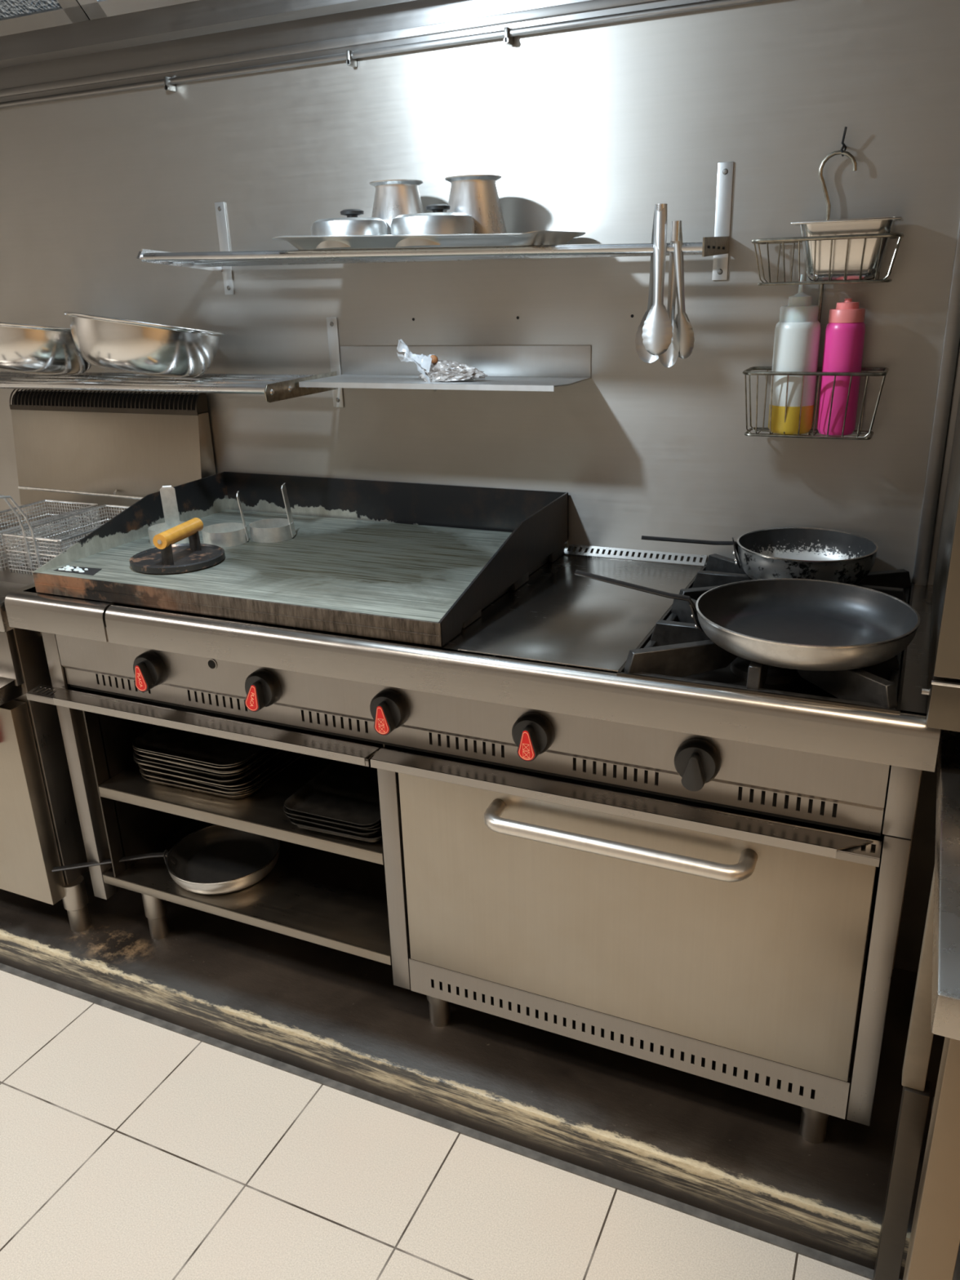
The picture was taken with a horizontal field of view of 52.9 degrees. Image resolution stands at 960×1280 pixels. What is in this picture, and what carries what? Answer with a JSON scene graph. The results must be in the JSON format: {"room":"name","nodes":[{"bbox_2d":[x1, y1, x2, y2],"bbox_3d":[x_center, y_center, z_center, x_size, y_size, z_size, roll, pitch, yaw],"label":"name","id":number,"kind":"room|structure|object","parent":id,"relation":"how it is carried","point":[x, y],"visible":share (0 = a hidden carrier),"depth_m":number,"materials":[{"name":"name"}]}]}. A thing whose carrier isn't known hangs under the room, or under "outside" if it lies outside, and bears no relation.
{"room":"commercial kitchen","nodes":[
{"label":"commercial kitchen","id":0,"kind":"room"},
{"bbox_2d":[132,745,268,770],"bbox_3d":[-0.546,0.190,2.126,0.285,0.016,0.360,7,22,23],"label":"baking tray","id":1,"kind":"object","parent":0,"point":[233,767],"visible":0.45,"depth_m":1.97,"materials":[{"name":"black metal"}]},
{"bbox_2d":[133,746,273,774],"bbox_3d":[-0.541,0.198,2.122,0.285,0.016,0.360,7,22,23],"label":"baking tray","id":2,"kind":"object","parent":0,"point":[259,756],"visible":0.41,"depth_m":1.98,"materials":[{"name":"black metal"}]},
{"bbox_2d":[133,748,277,778],"bbox_3d":[-0.547,0.208,2.132,0.285,0.016,0.360,7,22,22],"label":"baking tray","id":3,"kind":"object","parent":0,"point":[141,758],"visible":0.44,"depth_m":1.99,"materials":[{"name":"black metal"}]},
{"bbox_2d":[139,748,274,775],"bbox_3d":[-0.541,0.202,2.131,0.285,0.016,0.360,8,22,24],"label":"baking tray","id":4,"kind":"object","parent":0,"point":[197,768],"visible":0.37,"depth_m":1.97,"materials":[{"name":"black metal"}]},
{"bbox_2d":[134,748,284,783],"bbox_3d":[-0.540,0.217,2.126,0.285,0.016,0.360,8,22,24],"label":"baking tray","id":5,"kind":"object","parent":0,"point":[202,776],"visible":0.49,"depth_m":1.98,"materials":[{"name":"black metal"}]},
{"bbox_2d":[133,749,280,780],"bbox_3d":[-0.548,0.218,2.139,0.285,0.016,0.360,7,22,23],"label":"baking tray","id":6,"kind":"object","parent":5,"relation":"on","point":[279,749],"visible":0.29,"depth_m":2.01,"materials":[{"name":"black metal"}]},
{"bbox_2d":[138,750,291,788],"bbox_3d":[-0.535,0.228,2.130,0.285,0.016,0.360,7,22,22],"label":"baking tray","id":7,"kind":"object","parent":6,"relation":"on","point":[256,774],"visible":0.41,"depth_m":2.00,"materials":[{"name":"black metal"}]},
{"bbox_2d":[145,751,299,791],"bbox_3d":[-0.520,0.234,2.132,0.285,0.016,0.360,8,23,25],"label":"baking tray","id":8,"kind":"object","parent":7,"relation":"on","point":[278,764],"visible":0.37,"depth_m":2.00,"materials":[{"name":"black metal"}]},
{"bbox_2d":[139,752,297,795],"bbox_3d":[-0.532,0.241,2.131,0.285,0.016,0.360,7,22,23],"label":"baking tray","id":9,"kind":"object","parent":8,"relation":"on","point":[142,771],"visible":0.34,"depth_m":1.99,"materials":[{"name":"black metal"}]},
{"bbox_2d":[145,753,303,795],"bbox_3d":[-0.523,0.244,2.139,0.285,0.016,0.360,8,23,24],"label":"baking tray","id":10,"kind":"object","parent":9,"relation":"on","point":[282,767],"visible":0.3,"depth_m":2.02,"materials":[{"name":"black metal"}]},
{"bbox_2d":[0,969,871,1279],"bbox_3d":[-1.697,1.468,0.508,6.200,0.050,3.905,7,22,23],"label":"floor","id":11,"kind":"structure","parent":0,"point":[131,1148],"depth_m":1.69,"materials":[{"name":"beige tile"}]},
{"bbox_2d":[0,963,901,1279],"bbox_3d":[-0.888,0.821,2.174,6.200,0.053,0.019,7,22,23],"label":"trim","id":12,"kind":"structure","parent":11,"relation":"on","point":[816,1255],"depth_m":1.77,"materials":[{"name":"silver metal"}]},
{"bbox_2d":[0,870,944,1279],"bbox_3d":[-1.005,0.618,2.600,5.600,0.142,0.749,7,22,23],"label":"platform","id":13,"kind":"object","parent":11,"relation":"on","point":[740,1155],"depth_m":1.82,"materials":[{"name":"grey metal"}]},
{"bbox_2d":[0,389,216,932],"bbox_3d":[-1.090,0.022,2.339,0.712,1.161,0.665,7,22,23],"label":"fryer","id":14,"kind":"object","parent":13,"relation":"on","point":[101,448],"visible":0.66,"depth_m":2.28,"materials":[{"name":"metal"}]},
{"bbox_2d":[0,499,102,570],"bbox_3d":[-1.133,-0.262,2.202,0.181,0.248,0.528,7,22,23],"label":"basket","id":15,"kind":"object","parent":14,"relation":"in","point":[92,505],"visible":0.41,"depth_m":2.36,"materials":[{"name":"metal"}]},
{"bbox_2d":[0,494,129,574],"bbox_3d":[-0.954,-0.238,2.124,0.176,0.248,0.528,7,22,23],"label":"basket","id":16,"kind":"object","parent":14,"relation":"in","point":[24,536],"visible":0.34,"depth_m":2.13,"materials":[{"name":"metal"}]},
{"bbox_2d":[4,543,940,1143],"bbox_3d":[-0.041,0.292,1.953,1.674,0.861,0.642,7,22,23],"label":"range","id":17,"kind":"object","parent":13,"relation":"on","point":[677,874],"visible":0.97,"depth_m":1.60,"materials":[{"name":"metal"}]},
{"bbox_2d":[4,583,113,642],"bbox_3d":[-0.772,-0.072,1.908,0.252,0.067,0.179,7,22,23],"label":"countertop","id":18,"kind":"structure","parent":17,"relation":"on","point":[82,618],"depth_m":1.83,"materials":[{"name":"metal"}]},
{"bbox_2d":[135,666,146,690],"bbox_3d":[-0.641,0.073,1.818,0.024,0.047,0.001,7,22,23],"label":"print","id":19,"kind":"object","parent":17,"relation":"attached to","point":[140,672],"depth_m":1.82},
{"bbox_2d":[52,824,279,894],"bbox_3d":[-0.680,0.474,2.165,0.486,0.045,0.244,4,21,16],"label":"frying pan","id":20,"kind":"object","parent":17,"relation":"on","point":[215,859],"visible":0.91,"depth_m":2.15,"materials":[{"name":"metal"}]},
{"bbox_2d":[132,725,265,767],"bbox_3d":[-0.544,0.185,2.122,0.285,0.016,0.360,7,22,23],"label":"baking tray","id":21,"kind":"object","parent":17,"relation":"in","point":[202,748],"visible":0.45,"depth_m":2.03,"materials":[{"name":"black metal"}]},
{"bbox_2d":[141,753,301,798],"bbox_3d":[-0.533,0.250,2.142,0.285,0.016,0.360,7,22,22],"label":"baking tray","id":22,"kind":"object","parent":17,"relation":"on","point":[157,781],"visible":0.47,"depth_m":1.99,"materials":[{"name":"black metal"}]},
{"bbox_2d":[98,754,383,864],"bbox_3d":[-0.384,0.275,2.124,0.688,0.026,0.520,7,22,23],"label":"shelf","id":23,"kind":"object","parent":17,"relation":"attached to","point":[262,813],"depth_m":1.96,"materials":[{"name":"metal"}]},
{"bbox_2d":[102,819,391,964],"bbox_3d":[-0.395,0.484,2.211,0.727,0.023,0.520,7,22,23],"label":"shelf","id":24,"kind":"object","parent":17,"relation":"attached to","point":[330,900],"depth_m":2.04,"materials":[{"name":"metal"}]},
{"bbox_2d":[245,686,257,710],"bbox_3d":[-0.408,0.104,1.717,0.024,0.047,0.001,7,22,23],"label":"print","id":25,"kind":"object","parent":17,"relation":"attached to","point":[251,697],"depth_m":1.72},
{"bbox_2d":[32,471,568,646],"bbox_3d":[-0.339,-0.197,1.926,0.877,0.127,0.598,7,22,23],"label":"griddle","id":26,"kind":"object","parent":17,"relation":"on","point":[420,563],"visible":1,"depth_m":1.89,"materials":[{"name":"metal"}]},
{"bbox_2d":[147,484,189,545],"bbox_3d":[-0.661,-0.266,2.052,0.092,0.112,0.094,7,22,23],"label":"scraper","id":27,"kind":"object","parent":26,"relation":"on","point":[168,496],"visible":0.44,"depth_m":2.08,"materials":[{"name":"metal"}]},
{"bbox_2d":[129,517,225,574],"bbox_3d":[-0.596,-0.188,1.892,0.180,0.074,0.180,7,22,23],"label":"press","id":28,"kind":"object","parent":26,"relation":"on","point":[167,557],"visible":1,"depth_m":1.87,"materials":[{"name":"metal"}]},
{"bbox_2d":[201,490,248,547],"bbox_3d":[-0.539,-0.257,2.026,0.094,0.105,0.092,7,22,23],"label":"ring","id":29,"kind":"object","parent":26,"relation":"on","point":[224,535],"visible":0.92,"depth_m":2.02,"materials":[{"name":"metal"}]},
{"bbox_2d":[248,483,296,542],"bbox_3d":[-0.444,-0.274,2.049,0.096,0.115,0.092,7,22,23],"label":"ring","id":30,"kind":"object","parent":26,"relation":"on","point":[270,530],"visible":1,"depth_m":2.04,"materials":[{"name":"metal"}]},
{"bbox_2d":[294,821,377,837],"bbox_3d":[-0.220,0.315,1.938,0.205,0.018,0.300,7,22,22],"label":"tray","id":31,"kind":"object","parent":17,"relation":"on","point":[295,821],"visible":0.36,"depth_m":1.82,"materials":[{"name":"black metal"}]},
{"bbox_2d":[289,817,382,842],"bbox_3d":[-0.221,0.313,1.925,0.205,0.018,0.300,6,22,21],"label":"tray","id":32,"kind":"object","parent":31,"relation":"on","point":[371,839],"visible":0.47,"depth_m":1.80,"materials":[{"name":"black metal"}]},
{"bbox_2d":[304,819,382,837],"bbox_3d":[-0.225,0.304,1.931,0.205,0.018,0.300,7,22,23],"label":"tray","id":33,"kind":"object","parent":32,"relation":"on","point":[380,830],"visible":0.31,"depth_m":1.79,"materials":[{"name":"black metal"}]},
{"bbox_2d":[284,812,381,837],"bbox_3d":[-0.226,0.302,1.919,0.205,0.018,0.300,7,22,23],"label":"tray","id":34,"kind":"object","parent":33,"relation":"on","point":[296,820],"visible":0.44,"depth_m":1.79,"materials":[{"name":"black metal"}]},
{"bbox_2d":[288,808,382,832],"bbox_3d":[-0.221,0.295,1.920,0.205,0.018,0.300,7,22,22],"label":"tray","id":35,"kind":"object","parent":34,"relation":"on","point":[379,826],"visible":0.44,"depth_m":1.77,"materials":[{"name":"black metal"}]},
{"bbox_2d":[283,804,381,831],"bbox_3d":[-0.231,0.291,1.914,0.205,0.018,0.300,7,22,21],"label":"tray","id":36,"kind":"object","parent":35,"relation":"on","point":[286,810],"visible":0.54,"depth_m":1.79,"materials":[{"name":"black metal"}]},
{"bbox_2d":[284,755,381,826],"bbox_3d":[-0.227,0.285,1.913,0.205,0.018,0.300,7,22,23],"label":"tray","id":37,"kind":"object","parent":36,"relation":"on","point":[343,793],"visible":0.49,"depth_m":1.88,"materials":[{"name":"black metal"}]},
{"bbox_2d":[375,707,387,733],"bbox_3d":[-0.165,0.135,1.611,0.024,0.047,0.001,7,22,23],"label":"print","id":38,"kind":"object","parent":17,"relation":"attached to","point":[381,714],"depth_m":1.61},
{"bbox_2d":[24,554,940,772],"bbox_3d":[-0.033,-0.061,1.815,1.633,0.067,0.624,7,22,23],"label":"countertop","id":39,"kind":"structure","parent":17,"relation":"on","point":[903,740],"depth_m":1.45,"materials":[{"name":"metal"}]},
{"bbox_2d":[519,732,533,759],"bbox_3d":[0.072,0.166,1.508,0.024,0.048,0.001,7,22,23],"label":"print","id":40,"kind":"object","parent":17,"relation":"attached to","point":[526,740],"depth_m":1.51},
{"bbox_2d":[398,749,879,1081],"bbox_3d":[0.311,0.408,1.797,0.776,0.485,0.590,7,22,23],"label":"oven","id":41,"kind":"object","parent":17,"relation":"in","point":[709,953],"depth_m":1.58,"materials":[{"name":"metal"}]},
{"bbox_2d":[623,594,902,709],"bbox_3d":[0.437,0.018,1.458,0.372,0.058,0.307,7,22,23],"label":"support","id":42,"kind":"object","parent":17,"relation":"on","point":[676,650],"visible":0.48,"depth_m":1.40,"materials":[{"name":"metal"}]},
{"bbox_2d":[574,569,919,671],"bbox_3d":[0.393,-0.056,1.436,0.480,0.099,0.308,7,22,23],"label":"frying pan","id":43,"kind":"object","parent":42,"relation":"on","point":[787,623],"visible":1,"depth_m":1.45,"materials":[{"name":"metal"}]},
{"bbox_2d":[679,553,911,603],"bbox_3d":[0.557,-0.079,1.706,0.372,0.058,0.269,7,22,23],"label":"support","id":44,"kind":"object","parent":17,"relation":"on","point":[720,570],"visible":0.3,"depth_m":1.73,"materials":[{"name":"metal"}]},
{"bbox_2d":[641,527,878,585],"bbox_3d":[0.498,-0.154,1.732,0.396,0.070,0.234,7,22,23],"label":"frying pan","id":45,"kind":"object","parent":44,"relation":"on","point":[797,553],"visible":0.87,"depth_m":1.73,"materials":[{"name":"metal"}]},
{"bbox_2d":[872,728,959,1279],"bbox_3d":[0.949,0.599,1.294,0.710,0.870,1.003,7,22,23],"label":"steel table","id":46,"kind":"object","parent":11,"relation":"on","point":[934,1246],"visible":0.91,"depth_m":1.01,"materials":[{"name":"silver metal"}]},
{"bbox_2d":[921,394,959,732],"bbox_3d":[0.977,-0.237,1.215,0.694,0.750,0.624,7,22,23],"label":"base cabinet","id":47,"kind":"object","parent":46,"relation":"on","point":[943,692],"visible":1,"depth_m":1.17,"materials":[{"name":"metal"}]},
{"bbox_2d":[0,0,959,972],"bbox_3d":[-0.653,-0.831,2.220,6.200,3.000,0.051,7,22,23],"label":"wall","id":48,"kind":"structure","parent":0,"point":[586,129],"depth_m":1.86,"materials":[{"name":"metal"}]},
{"bbox_2d":[0,317,343,407],"bbox_3d":[-1.005,-0.645,2.276,1.419,0.190,0.266,7,22,23],"label":"shelf","id":49,"kind":"object","parent":48,"relation":"attached to","point":[275,388],"visible":0.84,"depth_m":2.09,"materials":[{"name":"metal"}]},
{"bbox_2d":[0,322,92,375],"bbox_3d":[-1.024,-0.674,2.217,0.319,0.137,0.318,7,22,23],"label":"mixing bowl","id":50,"kind":"object","parent":49,"relation":"on","point":[24,348],"visible":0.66,"depth_m":2.11,"materials":[{"name":"metal"}]},
{"bbox_2d":[63,311,225,377],"bbox_3d":[-0.707,-0.633,2.066,0.322,0.146,0.321,7,22,23],"label":"mixing bowl","id":51,"kind":"object","parent":49,"relation":"on","point":[117,344],"visible":1,"depth_m":1.95,"materials":[{"name":"metal"}]},
{"bbox_2d":[0,0,769,108],"bbox_3d":[-0.973,-1.335,1.462,4.900,0.748,1.170,7,22,23],"label":"rail","id":52,"kind":"object","parent":48,"relation":"attached to","point":[51,50],"visible":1,"depth_m":1.90,"materials":[{"name":"metal"}]},
{"bbox_2d":[137,161,733,294],"bbox_3d":[-0.122,-0.758,1.808,1.121,0.191,0.260,7,22,23],"label":"shelf","id":53,"kind":"object","parent":48,"relation":"attached to","point":[717,246],"visible":1,"depth_m":1.73,"materials":[{"name":"metal"}]},
{"bbox_2d":[271,230,585,249],"bbox_3d":[-0.095,-0.739,1.790,0.534,0.034,0.274,7,22,23],"label":"metal tray","id":54,"kind":"object","parent":53,"relation":"on","point":[540,237],"visible":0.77,"depth_m":1.68,"materials":[{"name":"metal"}]},
{"bbox_2d":[311,208,387,248],"bbox_3d":[-0.243,-0.765,1.799,0.142,0.066,0.142,7,22,23],"label":"lid","id":55,"kind":"object","parent":54,"relation":"on","point":[352,224],"visible":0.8,"depth_m":1.75,"materials":[{"name":"metal"}]},
{"bbox_2d":[368,179,424,235],"bbox_3d":[-0.156,-0.812,1.849,0.124,0.116,0.124,7,22,23],"label":"steel tumbler","id":56,"kind":"object","parent":54,"relation":"on","point":[393,198],"visible":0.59,"depth_m":1.80,"materials":[{"name":"silver metal"}]},
{"bbox_2d":[391,204,474,247],"bbox_3d":[-0.085,-0.742,1.731,0.150,0.068,0.150,7,22,23],"label":"lid","id":57,"kind":"object","parent":54,"relation":"on","point":[437,222],"visible":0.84,"depth_m":1.67,"materials":[{"name":"metal"}]},
{"bbox_2d":[444,174,506,234],"bbox_3d":[-0.011,-0.785,1.773,0.124,0.116,0.124,7,22,23],"label":"steel tumbler","id":58,"kind":"object","parent":54,"relation":"on","point":[476,196],"visible":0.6,"depth_m":1.73,"materials":[{"name":"silver metal"}]},
{"bbox_2d":[635,204,672,363],"bbox_3d":[0.290,-0.585,1.596,0.044,0.248,0.067,-5,21,-7],"label":"tongs","id":59,"kind":"object","parent":53,"relation":"hanging from","point":[654,335],"visible":1,"depth_m":1.59,"materials":[{"name":"metal"}]},
{"bbox_2d":[657,220,694,367],"bbox_3d":[0.328,-0.570,1.601,0.048,0.229,0.041,-10,22,-20],"label":"tongs","id":60,"kind":"object","parent":53,"relation":"hanging from","point":[682,345],"visible":0.94,"depth_m":1.60,"materials":[{"name":"metal"}]},
{"bbox_2d":[298,345,591,391],"bbox_3d":[-0.078,-0.545,1.928,0.576,0.070,0.158,7,22,23],"label":"ledge shelf","id":61,"kind":"object","parent":48,"relation":"attached to","point":[524,367],"visible":0.95,"depth_m":1.94,"materials":[{"name":"metal"}]},
{"bbox_2d":[396,338,487,391],"bbox_3d":[-0.072,-0.540,1.896,0.188,0.100,0.058,7,22,23],"label":"foil","id":62,"kind":"object","parent":61,"relation":"on","point":[432,369],"visible":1,"depth_m":1.89,"materials":[{"name":"silver metal"}]},
{"bbox_2d":[742,150,904,439],"bbox_3d":[0.574,-0.570,1.624,0.233,0.463,0.100,7,22,23],"label":"wire caddy","id":63,"kind":"object","parent":48,"relation":"attached to","point":[891,235],"visible":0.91,"depth_m":1.61,"materials":[{"name":"silver metal"}]},
{"bbox_2d":[768,274,821,434],"bbox_3d":[0.545,-0.492,1.667,0.075,0.261,0.075,7,22,23],"label":"squeeze bottle","id":64,"kind":"object","parent":63,"relation":"in","point":[797,339],"visible":0.98,"depth_m":1.65,"materials":[{"name":"plastic"}]},
{"bbox_2d":[742,366,888,439],"bbox_3d":[0.579,-0.414,1.682,0.233,0.112,0.100,7,22,23],"label":"basket","id":65,"kind":"object","parent":63,"relation":"on","point":[748,371],"depth_m":1.66,"materials":[{"name":"metal"}]},
{"bbox_2d":[751,232,904,285],"bbox_3d":[0.573,-0.630,1.602,0.232,0.073,0.100,7,22,23],"label":"basket","id":66,"kind":"object","parent":63,"relation":"on","point":[891,235],"depth_m":1.57,"materials":[{"name":"metal"}]},
{"bbox_2d":[816,297,865,435],"bbox_3d":[0.616,-0.465,1.643,0.063,0.222,0.063,7,22,23],"label":"squeeze bottle","id":67,"kind":"object","parent":63,"relation":"in","point":[845,331],"visible":1,"depth_m":1.62,"materials":[{"name":"pink plastic"}]},
{"bbox_2d":[791,217,903,281],"bbox_3d":[0.600,-0.641,1.589,0.166,0.092,0.086,7,22,23],"label":"container","id":68,"kind":"object","parent":63,"relation":"in","point":[882,224],"visible":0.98,"depth_m":1.56,"materials":[{"name":"plastic"}]},
{"bbox_2d":[840,126,847,156],"bbox_3d":[0.594,-0.811,1.574,0.009,0.043,0.031,7,22,23],"label":"cable tie","id":69,"kind":"object","parent":48,"relation":"attached to","point":[844,146],"visible":1,"depth_m":1.57,"materials":[{"name":"black plastic"}]},
{"bbox_2d":[863,218,959,969],"bbox_3d":[0.810,-0.638,1.574,0.062,3.000,0.068,7,22,23],"label":"trim","id":70,"kind":"structure","parent":48,"relation":"attached to","point":[948,393],"depth_m":1.67,"materials":[{"name":"metal"}]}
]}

